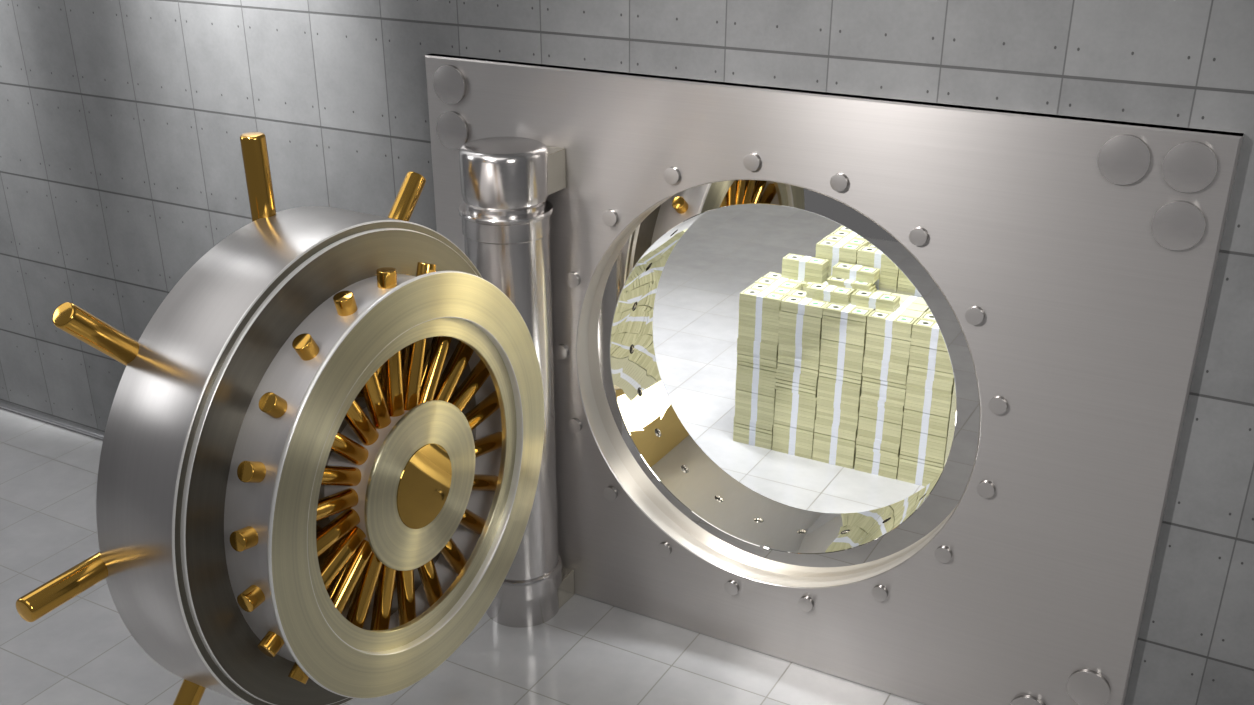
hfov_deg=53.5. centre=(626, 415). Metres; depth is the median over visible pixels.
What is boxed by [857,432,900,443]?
pack
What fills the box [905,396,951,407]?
pack
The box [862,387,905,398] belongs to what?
pack
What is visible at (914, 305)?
packs
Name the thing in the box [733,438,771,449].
pack
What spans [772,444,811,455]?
pack
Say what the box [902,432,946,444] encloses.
pack
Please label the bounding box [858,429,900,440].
pack
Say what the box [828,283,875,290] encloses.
pack
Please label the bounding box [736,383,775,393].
pack
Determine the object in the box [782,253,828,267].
pack
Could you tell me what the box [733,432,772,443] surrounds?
pack
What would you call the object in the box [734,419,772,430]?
pack
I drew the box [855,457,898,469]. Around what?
pack
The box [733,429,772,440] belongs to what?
pack
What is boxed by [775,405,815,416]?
pack
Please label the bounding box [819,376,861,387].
pack
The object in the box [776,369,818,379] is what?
pack
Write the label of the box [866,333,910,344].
pack
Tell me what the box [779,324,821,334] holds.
pack
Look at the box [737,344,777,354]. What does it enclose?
pack
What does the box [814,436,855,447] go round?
pack
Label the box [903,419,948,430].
pack
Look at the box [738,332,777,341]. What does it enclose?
pack
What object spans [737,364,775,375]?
pack
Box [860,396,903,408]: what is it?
pack
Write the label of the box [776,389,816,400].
pack
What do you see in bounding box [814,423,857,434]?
pack
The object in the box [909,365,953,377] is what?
pack
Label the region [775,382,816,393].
pack
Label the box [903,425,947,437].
pack
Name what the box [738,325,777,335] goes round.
pack
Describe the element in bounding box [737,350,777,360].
pack
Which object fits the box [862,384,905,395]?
pack
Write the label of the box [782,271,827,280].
pack
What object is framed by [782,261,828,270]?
pack
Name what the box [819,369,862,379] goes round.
pack
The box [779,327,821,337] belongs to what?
pack
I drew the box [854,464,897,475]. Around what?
pack
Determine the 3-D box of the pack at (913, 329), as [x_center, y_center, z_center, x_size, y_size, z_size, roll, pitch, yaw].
[1.629,-0.445,6.525,0.244,0.019,0.104,13,28,26]
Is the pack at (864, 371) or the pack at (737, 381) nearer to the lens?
the pack at (864, 371)
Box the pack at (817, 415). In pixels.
[816,414,857,425]
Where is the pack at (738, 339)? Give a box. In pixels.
[737,338,777,348]
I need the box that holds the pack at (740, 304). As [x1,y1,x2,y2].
[739,303,780,312]
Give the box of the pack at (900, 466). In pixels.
[899,465,939,476]
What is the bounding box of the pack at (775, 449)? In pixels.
[772,447,811,458]
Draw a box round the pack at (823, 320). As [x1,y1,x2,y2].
[822,319,866,329]
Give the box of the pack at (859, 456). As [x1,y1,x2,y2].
[856,454,898,466]
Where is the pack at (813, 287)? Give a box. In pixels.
[806,282,854,297]
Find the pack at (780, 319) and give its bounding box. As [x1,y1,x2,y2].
[779,317,821,327]
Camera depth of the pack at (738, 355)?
7.07 m
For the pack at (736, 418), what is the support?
on the pack at (737, 421)
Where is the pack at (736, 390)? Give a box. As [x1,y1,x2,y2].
[735,389,775,400]
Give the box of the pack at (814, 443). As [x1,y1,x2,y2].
[813,442,855,453]
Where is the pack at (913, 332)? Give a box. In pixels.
[912,331,943,339]
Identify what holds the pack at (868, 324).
on the pack at (867, 327)
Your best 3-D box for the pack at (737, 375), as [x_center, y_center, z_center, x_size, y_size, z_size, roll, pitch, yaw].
[0.761,-0.225,7.164,0.244,0.019,0.104,13,28,26]
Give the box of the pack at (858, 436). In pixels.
[857,435,900,446]
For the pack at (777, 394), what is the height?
0.019 m
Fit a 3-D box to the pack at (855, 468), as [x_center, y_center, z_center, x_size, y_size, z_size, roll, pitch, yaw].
[1.413,0.304,7.010,0.244,0.019,0.104,13,28,26]
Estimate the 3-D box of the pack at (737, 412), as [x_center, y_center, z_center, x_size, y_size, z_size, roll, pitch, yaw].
[0.762,-0.014,7.264,0.243,0.019,0.104,13,28,26]
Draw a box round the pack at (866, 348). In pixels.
[865,347,909,358]
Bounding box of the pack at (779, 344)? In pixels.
[778,343,819,353]
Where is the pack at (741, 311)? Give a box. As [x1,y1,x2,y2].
[739,309,778,319]
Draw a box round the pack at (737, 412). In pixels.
[735,411,773,421]
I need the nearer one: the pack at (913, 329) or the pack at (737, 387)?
the pack at (913, 329)
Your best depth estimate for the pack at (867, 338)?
6.63 m
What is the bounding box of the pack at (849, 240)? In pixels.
[824,235,868,245]
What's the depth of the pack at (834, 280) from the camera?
6.96 m
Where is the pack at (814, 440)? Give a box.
[813,439,855,450]
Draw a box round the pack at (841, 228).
[836,226,854,232]
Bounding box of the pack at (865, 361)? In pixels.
[863,360,908,371]
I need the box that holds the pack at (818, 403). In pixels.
[816,401,859,412]
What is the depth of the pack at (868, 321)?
6.59 m
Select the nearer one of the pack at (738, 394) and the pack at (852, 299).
the pack at (852, 299)
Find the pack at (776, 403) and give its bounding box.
[775,402,815,412]
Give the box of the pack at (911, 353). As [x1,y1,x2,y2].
[910,352,950,362]
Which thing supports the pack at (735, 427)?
on the pack at (736, 431)
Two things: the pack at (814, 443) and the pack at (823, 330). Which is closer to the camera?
the pack at (823, 330)
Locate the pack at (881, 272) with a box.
[880,271,898,276]
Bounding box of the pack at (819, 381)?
[818,379,861,390]
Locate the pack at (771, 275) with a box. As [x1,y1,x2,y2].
[764,272,804,285]
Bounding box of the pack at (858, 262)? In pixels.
[857,260,898,269]
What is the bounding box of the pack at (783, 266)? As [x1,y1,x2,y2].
[782,264,827,273]
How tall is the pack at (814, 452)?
0.019 m
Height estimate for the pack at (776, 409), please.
0.019 m
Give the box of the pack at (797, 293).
[788,290,829,302]
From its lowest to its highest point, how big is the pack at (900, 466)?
0.019 m
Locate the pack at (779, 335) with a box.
[778,333,820,343]
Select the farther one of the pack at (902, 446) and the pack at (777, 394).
the pack at (777, 394)
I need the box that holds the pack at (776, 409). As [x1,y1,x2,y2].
[775,408,815,418]
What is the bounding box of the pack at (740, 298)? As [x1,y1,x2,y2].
[739,296,780,306]
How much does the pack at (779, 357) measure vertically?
0.019 m
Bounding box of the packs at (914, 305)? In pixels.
[797,243,955,465]
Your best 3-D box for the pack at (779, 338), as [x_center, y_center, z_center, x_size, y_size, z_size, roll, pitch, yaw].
[0.976,-0.423,6.938,0.243,0.019,0.104,13,28,26]
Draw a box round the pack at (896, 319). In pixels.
[867,310,917,326]
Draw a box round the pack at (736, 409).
[735,408,773,418]
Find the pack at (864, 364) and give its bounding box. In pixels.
[863,363,907,374]
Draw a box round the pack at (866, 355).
[864,354,908,364]
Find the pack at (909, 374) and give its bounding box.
[908,373,953,384]
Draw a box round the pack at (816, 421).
[815,419,857,431]
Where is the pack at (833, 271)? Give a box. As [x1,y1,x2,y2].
[832,270,879,279]
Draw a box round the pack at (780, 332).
[778,330,821,340]
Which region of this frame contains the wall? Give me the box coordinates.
[0,0,1253,704]
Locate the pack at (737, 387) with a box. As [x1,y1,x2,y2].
[736,386,775,396]
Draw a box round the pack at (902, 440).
[901,438,945,450]
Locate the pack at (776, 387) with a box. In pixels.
[775,386,816,397]
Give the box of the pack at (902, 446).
[900,445,944,457]
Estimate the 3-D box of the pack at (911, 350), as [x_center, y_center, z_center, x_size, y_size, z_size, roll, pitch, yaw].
[1.629,-0.338,6.576,0.243,0.019,0.104,13,28,26]
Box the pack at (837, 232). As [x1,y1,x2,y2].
[830,230,869,242]
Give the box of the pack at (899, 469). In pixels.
[898,468,936,478]
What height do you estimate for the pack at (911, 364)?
0.019 m
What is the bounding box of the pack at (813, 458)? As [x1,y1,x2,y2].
[812,457,854,468]
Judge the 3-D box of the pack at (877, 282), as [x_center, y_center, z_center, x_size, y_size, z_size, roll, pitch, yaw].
[1.433,-0.775,7.090,0.243,0.019,0.104,13,28,26]
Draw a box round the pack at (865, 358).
[863,357,908,367]
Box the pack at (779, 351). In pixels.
[778,350,819,360]
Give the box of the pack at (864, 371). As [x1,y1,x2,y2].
[862,370,906,381]
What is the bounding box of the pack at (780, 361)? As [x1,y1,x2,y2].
[778,359,818,369]
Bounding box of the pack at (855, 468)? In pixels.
[854,467,896,478]
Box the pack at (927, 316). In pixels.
[920,312,935,320]
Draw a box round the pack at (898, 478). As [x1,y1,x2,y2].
[897,477,927,485]
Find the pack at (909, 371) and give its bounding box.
[908,369,953,380]
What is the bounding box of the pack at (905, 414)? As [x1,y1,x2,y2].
[903,412,949,424]
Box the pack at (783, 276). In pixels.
[781,274,827,283]
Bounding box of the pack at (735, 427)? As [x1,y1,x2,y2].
[733,426,772,437]
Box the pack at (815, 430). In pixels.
[814,429,856,440]
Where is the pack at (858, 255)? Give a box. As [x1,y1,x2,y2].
[857,254,892,262]
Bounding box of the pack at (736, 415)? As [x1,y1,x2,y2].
[735,413,773,424]
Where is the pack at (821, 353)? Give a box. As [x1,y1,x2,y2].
[820,352,863,362]
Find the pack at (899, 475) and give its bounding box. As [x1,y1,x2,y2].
[897,474,930,483]
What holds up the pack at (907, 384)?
on the pack at (907, 387)
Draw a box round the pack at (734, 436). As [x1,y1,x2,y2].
[733,435,772,446]
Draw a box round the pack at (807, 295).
[806,294,850,304]
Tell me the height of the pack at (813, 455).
0.019 m
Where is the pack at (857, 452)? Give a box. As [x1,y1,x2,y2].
[856,451,898,463]
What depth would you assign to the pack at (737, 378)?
7.13 m
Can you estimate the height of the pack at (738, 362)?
0.019 m
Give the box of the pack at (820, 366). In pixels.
[819,365,861,376]
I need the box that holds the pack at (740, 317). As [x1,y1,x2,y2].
[739,316,778,325]
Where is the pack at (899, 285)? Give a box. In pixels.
[898,284,916,289]
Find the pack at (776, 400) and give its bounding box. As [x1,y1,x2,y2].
[775,399,816,409]
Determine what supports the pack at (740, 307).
on the pack at (741, 311)
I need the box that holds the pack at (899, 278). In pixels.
[898,277,910,281]
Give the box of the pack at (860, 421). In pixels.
[858,420,902,431]
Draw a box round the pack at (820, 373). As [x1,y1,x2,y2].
[819,372,862,383]
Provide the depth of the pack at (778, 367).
6.97 m
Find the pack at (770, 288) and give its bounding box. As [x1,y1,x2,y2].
[748,283,794,295]
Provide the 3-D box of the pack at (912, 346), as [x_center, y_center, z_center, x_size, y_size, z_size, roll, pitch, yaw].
[1.629,-0.355,6.568,0.244,0.019,0.104,13,28,26]
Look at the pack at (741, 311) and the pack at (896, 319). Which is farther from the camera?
the pack at (741, 311)
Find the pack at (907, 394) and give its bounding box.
[906,392,951,404]
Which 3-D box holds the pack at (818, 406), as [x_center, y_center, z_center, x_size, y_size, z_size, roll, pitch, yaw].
[1.197,-0.046,6.980,0.244,0.019,0.104,13,28,26]
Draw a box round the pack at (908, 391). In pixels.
[906,389,951,400]
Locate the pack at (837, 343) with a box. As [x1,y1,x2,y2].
[821,339,864,349]
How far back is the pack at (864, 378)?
6.73 m
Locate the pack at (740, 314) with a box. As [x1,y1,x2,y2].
[739,312,778,322]
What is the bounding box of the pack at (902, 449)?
[900,448,944,460]
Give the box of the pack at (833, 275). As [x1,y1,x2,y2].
[832,274,879,283]
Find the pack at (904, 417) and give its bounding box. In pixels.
[903,416,948,427]
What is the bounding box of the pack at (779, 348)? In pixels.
[778,346,819,357]
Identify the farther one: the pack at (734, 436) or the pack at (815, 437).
the pack at (734, 436)
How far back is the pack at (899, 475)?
6.86 m
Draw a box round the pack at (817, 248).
[816,247,856,256]
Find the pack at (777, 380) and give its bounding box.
[776,378,817,389]
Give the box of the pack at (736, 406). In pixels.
[735,404,773,415]
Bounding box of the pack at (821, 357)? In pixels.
[820,355,862,366]
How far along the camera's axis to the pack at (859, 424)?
6.85 m
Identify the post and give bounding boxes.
[458,137,574,627]
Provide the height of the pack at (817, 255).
0.019 m
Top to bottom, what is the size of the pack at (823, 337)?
0.019 m
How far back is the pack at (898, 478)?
6.88 m
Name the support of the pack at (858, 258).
on the pack at (858, 262)
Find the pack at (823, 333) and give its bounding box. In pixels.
[821,332,865,342]
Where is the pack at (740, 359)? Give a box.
[737,357,776,367]
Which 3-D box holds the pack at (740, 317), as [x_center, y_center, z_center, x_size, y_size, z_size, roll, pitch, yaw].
[0.762,-0.547,7.013,0.244,0.019,0.104,13,28,26]
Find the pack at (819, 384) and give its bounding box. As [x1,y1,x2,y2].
[818,383,861,393]
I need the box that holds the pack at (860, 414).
[859,412,902,424]
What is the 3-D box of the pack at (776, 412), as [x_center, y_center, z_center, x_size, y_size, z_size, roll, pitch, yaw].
[0.978,-0.011,7.131,0.244,0.019,0.104,13,28,26]
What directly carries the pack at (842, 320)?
on the pack at (823, 320)
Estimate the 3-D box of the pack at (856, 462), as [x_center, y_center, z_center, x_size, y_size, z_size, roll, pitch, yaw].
[1.415,0.270,6.994,0.244,0.019,0.104,13,28,26]
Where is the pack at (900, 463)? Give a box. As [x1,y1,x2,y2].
[899,461,941,473]
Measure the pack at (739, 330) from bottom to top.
0.019 m
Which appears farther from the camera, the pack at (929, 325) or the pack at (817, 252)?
the pack at (817, 252)
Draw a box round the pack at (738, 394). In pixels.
[735,392,774,403]
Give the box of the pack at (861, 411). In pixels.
[859,409,902,421]
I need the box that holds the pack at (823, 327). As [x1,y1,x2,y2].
[822,325,866,335]
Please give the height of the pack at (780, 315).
0.019 m
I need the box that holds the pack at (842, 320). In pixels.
[822,315,866,325]
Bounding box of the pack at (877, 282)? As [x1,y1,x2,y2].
[875,280,897,286]
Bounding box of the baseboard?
[0,400,104,439]
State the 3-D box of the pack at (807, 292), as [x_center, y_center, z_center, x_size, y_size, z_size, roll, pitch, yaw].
[1.123,-0.673,6.874,0.244,0.019,0.104,13,28,26]
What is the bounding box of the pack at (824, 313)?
[823,311,866,322]
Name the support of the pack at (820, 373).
on the pack at (820, 377)
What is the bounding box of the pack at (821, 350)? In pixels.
[820,349,863,359]
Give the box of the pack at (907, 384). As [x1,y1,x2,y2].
[906,382,952,393]
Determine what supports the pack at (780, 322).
on the pack at (780, 325)
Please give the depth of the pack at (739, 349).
7.05 m
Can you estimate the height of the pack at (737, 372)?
0.019 m
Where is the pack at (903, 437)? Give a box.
[901,435,946,447]
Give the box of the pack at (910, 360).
[909,359,952,369]
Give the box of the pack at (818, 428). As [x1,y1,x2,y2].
[814,426,857,437]
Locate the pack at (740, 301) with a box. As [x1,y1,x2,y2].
[739,300,780,309]
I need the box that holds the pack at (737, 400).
[735,398,774,409]
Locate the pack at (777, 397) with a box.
[776,396,816,406]
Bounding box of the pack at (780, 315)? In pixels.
[779,314,821,324]
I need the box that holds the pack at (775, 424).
[773,423,813,434]
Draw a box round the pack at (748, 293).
[740,288,786,303]
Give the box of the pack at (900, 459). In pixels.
[899,458,943,470]
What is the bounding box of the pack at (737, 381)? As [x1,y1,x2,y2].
[736,380,775,390]
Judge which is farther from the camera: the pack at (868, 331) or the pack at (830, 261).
the pack at (830, 261)
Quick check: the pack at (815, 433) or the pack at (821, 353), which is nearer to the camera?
the pack at (821, 353)
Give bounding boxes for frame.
[425,53,1243,704]
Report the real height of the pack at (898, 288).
0.019 m
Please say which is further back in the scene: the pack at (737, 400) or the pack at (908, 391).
the pack at (737, 400)
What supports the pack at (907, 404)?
on the pack at (906, 407)
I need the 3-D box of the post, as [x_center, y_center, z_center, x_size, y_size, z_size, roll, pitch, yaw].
[-0.482,-0.088,5.337,0.380,2.152,0.392,13,28,26]
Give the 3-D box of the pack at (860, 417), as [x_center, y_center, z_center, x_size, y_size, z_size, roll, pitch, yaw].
[1.414,0.020,6.876,0.243,0.019,0.104,13,28,26]
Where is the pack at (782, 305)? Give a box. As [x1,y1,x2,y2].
[781,304,822,314]
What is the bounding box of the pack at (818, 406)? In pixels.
[817,405,858,415]
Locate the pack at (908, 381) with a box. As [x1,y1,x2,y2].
[907,379,953,390]
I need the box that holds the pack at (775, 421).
[774,420,813,431]
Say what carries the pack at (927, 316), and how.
on the packs at (914, 305)
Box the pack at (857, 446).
[855,444,899,456]
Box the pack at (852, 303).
[851,301,899,311]
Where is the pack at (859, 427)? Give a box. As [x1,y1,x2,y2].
[858,426,901,437]
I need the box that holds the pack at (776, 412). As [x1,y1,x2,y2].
[774,411,815,422]
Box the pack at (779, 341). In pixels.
[778,340,820,350]
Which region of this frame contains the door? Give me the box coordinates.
[16,132,543,704]
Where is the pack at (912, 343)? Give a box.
[911,341,947,351]
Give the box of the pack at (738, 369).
[736,368,775,378]
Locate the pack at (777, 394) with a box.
[776,393,815,403]
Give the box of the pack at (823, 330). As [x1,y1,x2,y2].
[822,329,865,339]
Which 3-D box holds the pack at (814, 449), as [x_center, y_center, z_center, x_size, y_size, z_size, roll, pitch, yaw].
[1.193,0.200,7.098,0.244,0.019,0.104,13,28,26]
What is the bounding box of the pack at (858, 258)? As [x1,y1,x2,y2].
[857,257,896,266]
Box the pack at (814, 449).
[813,448,855,459]
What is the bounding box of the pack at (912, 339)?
[911,338,946,347]
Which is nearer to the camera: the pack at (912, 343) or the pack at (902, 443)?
the pack at (912, 343)
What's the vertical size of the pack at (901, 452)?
0.019 m
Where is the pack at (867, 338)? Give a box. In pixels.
[866,337,910,347]
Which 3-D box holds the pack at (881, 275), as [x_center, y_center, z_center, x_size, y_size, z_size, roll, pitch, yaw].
[1.432,-0.810,7.073,0.243,0.019,0.104,13,28,26]
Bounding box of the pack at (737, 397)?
[735,395,774,406]
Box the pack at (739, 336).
[738,335,777,344]
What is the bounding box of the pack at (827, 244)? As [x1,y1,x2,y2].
[816,239,861,252]
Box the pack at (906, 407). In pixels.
[904,405,949,417]
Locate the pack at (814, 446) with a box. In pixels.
[813,445,855,456]
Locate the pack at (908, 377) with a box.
[907,375,953,387]
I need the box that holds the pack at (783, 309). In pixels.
[781,307,822,317]
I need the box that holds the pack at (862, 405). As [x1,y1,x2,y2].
[860,403,903,414]
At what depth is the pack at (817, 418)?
6.97 m
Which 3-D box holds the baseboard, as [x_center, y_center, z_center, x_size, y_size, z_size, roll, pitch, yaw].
[-3.641,-0.001,7.628,6.455,0.046,0.032,13,28,26]
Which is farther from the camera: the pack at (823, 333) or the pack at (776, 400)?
the pack at (776, 400)
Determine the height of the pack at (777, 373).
0.019 m
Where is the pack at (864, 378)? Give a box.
[862,376,905,388]
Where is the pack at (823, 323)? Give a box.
[822,322,866,332]
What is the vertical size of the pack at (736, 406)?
0.019 m
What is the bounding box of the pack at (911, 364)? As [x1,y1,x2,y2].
[909,362,952,373]
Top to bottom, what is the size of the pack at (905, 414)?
0.019 m
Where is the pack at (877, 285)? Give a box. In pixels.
[874,283,897,289]
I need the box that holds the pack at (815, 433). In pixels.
[814,432,855,444]
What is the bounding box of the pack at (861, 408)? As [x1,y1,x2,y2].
[860,406,902,417]
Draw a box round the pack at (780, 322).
[779,321,821,331]
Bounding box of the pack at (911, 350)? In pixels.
[910,349,949,358]
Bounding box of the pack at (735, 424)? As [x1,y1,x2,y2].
[734,422,772,433]
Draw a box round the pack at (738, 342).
[737,341,777,351]
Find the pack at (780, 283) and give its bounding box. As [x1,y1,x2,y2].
[755,277,800,289]
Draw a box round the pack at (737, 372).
[736,371,775,381]
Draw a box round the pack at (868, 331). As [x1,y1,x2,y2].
[867,330,910,340]
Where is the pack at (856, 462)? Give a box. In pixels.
[855,461,897,472]
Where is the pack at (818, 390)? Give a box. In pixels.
[817,389,859,400]
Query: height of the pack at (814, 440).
0.019 m
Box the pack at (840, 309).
[823,303,872,318]
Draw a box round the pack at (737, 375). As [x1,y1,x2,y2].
[736,374,775,384]
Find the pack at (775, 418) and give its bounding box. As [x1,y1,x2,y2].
[774,417,814,428]
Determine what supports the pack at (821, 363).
on the pack at (820, 366)
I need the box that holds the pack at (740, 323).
[739,322,777,332]
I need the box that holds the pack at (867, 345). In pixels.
[865,344,909,354]
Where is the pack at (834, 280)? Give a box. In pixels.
[827,275,872,288]
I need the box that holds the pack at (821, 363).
[820,362,862,372]
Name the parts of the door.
handle, handle, handle, handle, plate, handle, hub plate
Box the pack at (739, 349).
[737,347,777,357]
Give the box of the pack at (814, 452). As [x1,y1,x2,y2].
[812,451,854,462]
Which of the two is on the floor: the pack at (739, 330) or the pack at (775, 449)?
the pack at (775, 449)
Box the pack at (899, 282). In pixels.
[898,280,913,285]
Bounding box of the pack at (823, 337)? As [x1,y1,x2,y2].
[822,335,865,345]
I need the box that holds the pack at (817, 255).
[816,254,856,262]
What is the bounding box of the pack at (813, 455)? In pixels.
[812,454,854,465]
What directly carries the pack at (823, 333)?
on the pack at (823, 337)
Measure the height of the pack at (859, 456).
0.019 m
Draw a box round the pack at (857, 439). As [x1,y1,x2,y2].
[856,438,900,449]
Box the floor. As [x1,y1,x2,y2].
[0,204,925,704]
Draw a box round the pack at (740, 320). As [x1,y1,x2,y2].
[739,319,778,329]
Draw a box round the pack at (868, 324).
[867,323,911,333]
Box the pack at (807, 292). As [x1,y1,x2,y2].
[806,291,850,300]
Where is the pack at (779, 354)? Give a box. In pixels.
[778,353,819,363]
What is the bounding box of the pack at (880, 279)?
[878,277,897,283]
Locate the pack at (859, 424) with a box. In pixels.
[858,422,901,434]
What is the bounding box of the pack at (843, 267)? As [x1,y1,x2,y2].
[833,262,879,276]
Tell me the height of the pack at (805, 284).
0.019 m
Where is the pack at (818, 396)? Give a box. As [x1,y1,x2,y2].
[817,395,859,406]
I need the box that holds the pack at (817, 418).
[816,417,857,428]
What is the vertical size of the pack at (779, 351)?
0.019 m
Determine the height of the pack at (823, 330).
0.019 m
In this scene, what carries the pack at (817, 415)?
on the pack at (817, 418)
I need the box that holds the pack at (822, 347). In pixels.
[821,346,864,356]
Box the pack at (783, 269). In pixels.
[782,268,827,277]
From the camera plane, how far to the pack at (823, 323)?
6.73 m
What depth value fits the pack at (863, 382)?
6.74 m
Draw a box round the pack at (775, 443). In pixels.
[773,441,812,452]
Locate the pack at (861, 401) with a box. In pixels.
[860,400,904,411]
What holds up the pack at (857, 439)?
on the pack at (857, 442)
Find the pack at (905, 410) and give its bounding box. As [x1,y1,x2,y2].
[904,409,949,421]
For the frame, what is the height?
2.424 m
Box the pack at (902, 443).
[901,442,945,453]
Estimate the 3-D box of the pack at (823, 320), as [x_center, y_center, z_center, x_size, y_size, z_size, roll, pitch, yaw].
[1.194,-0.511,6.764,0.244,0.019,0.104,13,28,26]
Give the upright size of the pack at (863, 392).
0.019 m
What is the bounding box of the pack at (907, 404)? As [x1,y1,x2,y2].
[905,402,950,413]
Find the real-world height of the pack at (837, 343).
0.019 m
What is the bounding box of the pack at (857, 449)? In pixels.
[856,448,899,459]
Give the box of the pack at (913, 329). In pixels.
[912,328,942,336]
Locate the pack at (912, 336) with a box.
[911,335,944,343]
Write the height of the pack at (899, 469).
0.019 m
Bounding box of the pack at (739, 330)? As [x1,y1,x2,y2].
[738,328,777,338]
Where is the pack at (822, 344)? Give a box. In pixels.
[821,342,864,353]
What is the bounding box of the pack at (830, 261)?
[815,257,856,264]
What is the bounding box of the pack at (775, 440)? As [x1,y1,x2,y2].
[773,438,812,449]
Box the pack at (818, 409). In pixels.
[816,408,858,419]
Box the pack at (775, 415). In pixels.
[774,414,814,425]
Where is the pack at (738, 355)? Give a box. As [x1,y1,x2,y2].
[737,353,777,364]
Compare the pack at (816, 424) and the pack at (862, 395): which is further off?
the pack at (816, 424)
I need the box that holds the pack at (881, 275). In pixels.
[880,274,898,279]
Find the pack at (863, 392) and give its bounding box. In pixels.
[862,391,904,401]
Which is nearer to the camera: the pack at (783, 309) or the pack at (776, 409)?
the pack at (783, 309)
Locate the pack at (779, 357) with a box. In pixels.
[778,356,819,366]
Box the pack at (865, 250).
[857,246,887,257]
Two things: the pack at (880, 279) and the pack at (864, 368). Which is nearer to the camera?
the pack at (864, 368)
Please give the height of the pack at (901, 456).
0.019 m
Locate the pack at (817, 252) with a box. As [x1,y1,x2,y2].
[816,250,856,259]
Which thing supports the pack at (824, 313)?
on the pack at (842, 320)
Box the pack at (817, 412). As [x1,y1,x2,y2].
[816,411,858,422]
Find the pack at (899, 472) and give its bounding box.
[898,471,933,481]
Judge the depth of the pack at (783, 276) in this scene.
7.15 m
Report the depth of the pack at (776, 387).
7.02 m
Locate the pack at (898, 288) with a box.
[897,287,919,293]
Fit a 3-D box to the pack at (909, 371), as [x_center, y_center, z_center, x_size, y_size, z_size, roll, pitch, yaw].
[1.631,-0.230,6.625,0.243,0.019,0.104,13,28,26]
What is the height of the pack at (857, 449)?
0.019 m
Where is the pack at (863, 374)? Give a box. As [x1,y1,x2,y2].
[862,373,906,384]
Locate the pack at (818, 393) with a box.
[817,392,859,403]
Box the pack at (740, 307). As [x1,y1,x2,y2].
[739,306,778,315]
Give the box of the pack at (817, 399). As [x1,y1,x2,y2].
[816,398,859,409]
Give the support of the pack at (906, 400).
on the pack at (907, 404)
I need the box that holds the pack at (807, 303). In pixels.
[781,295,828,310]
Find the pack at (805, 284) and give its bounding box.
[803,281,827,286]
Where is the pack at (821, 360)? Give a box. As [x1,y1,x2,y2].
[820,359,862,369]
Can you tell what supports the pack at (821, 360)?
on the pack at (821, 363)
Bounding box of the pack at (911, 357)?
[909,356,951,366]
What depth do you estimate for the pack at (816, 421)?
6.98 m
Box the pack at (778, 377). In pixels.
[776,375,817,386]
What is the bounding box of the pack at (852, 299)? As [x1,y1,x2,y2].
[851,298,899,308]
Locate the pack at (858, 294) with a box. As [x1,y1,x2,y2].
[851,289,900,304]
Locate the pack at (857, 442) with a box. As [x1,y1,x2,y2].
[856,441,900,452]
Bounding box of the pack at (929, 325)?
[912,318,940,332]
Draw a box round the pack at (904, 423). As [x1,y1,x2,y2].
[903,422,947,434]
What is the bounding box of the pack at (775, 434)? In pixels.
[773,432,812,443]
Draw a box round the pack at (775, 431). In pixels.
[773,429,813,440]
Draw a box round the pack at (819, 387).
[817,386,861,396]
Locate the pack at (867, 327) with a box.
[866,326,911,337]
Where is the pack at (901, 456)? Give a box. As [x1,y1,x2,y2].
[900,454,943,467]
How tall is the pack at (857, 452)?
0.019 m
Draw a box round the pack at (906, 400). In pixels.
[905,399,950,410]
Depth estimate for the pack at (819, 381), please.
6.87 m
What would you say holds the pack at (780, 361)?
on the pack at (778, 364)
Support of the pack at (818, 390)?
on the pack at (818, 393)
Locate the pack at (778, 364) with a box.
[777,362,818,373]
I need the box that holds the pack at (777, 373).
[776,372,817,383]
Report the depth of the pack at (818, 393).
6.91 m
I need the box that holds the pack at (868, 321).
[867,319,911,330]
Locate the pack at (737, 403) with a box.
[735,401,774,412]
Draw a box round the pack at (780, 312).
[779,310,822,321]
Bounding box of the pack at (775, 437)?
[773,435,812,446]
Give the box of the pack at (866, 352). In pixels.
[865,350,908,361]
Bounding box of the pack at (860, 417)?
[859,416,902,428]
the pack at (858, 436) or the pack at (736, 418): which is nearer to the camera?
the pack at (858, 436)
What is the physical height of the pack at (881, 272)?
0.019 m
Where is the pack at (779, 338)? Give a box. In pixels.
[778,337,820,347]
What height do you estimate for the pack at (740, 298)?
0.019 m
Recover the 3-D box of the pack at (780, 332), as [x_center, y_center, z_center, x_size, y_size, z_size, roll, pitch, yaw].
[0.974,-0.459,6.923,0.244,0.019,0.104,13,28,26]
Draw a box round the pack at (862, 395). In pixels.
[861,393,904,405]
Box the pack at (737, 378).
[736,377,774,387]
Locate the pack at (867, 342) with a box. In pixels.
[866,340,909,351]
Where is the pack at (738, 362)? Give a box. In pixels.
[737,360,776,371]
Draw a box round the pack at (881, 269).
[857,264,898,273]
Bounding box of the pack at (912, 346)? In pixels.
[910,345,948,355]
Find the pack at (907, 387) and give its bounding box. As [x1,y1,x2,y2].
[906,386,952,397]
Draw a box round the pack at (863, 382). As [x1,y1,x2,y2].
[862,380,905,392]
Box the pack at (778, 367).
[777,366,818,376]
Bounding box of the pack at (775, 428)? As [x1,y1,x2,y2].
[773,426,813,437]
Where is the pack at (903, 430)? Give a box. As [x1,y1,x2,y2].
[902,428,946,441]
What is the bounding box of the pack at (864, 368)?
[863,366,907,377]
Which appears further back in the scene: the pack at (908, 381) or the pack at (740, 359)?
the pack at (740, 359)
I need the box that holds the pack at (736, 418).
[734,416,772,427]
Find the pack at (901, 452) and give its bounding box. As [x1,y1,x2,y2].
[900,451,944,463]
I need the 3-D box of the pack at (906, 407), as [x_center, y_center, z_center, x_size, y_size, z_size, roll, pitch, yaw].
[1.631,-0.040,6.716,0.244,0.019,0.104,13,28,26]
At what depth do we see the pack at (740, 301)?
6.93 m

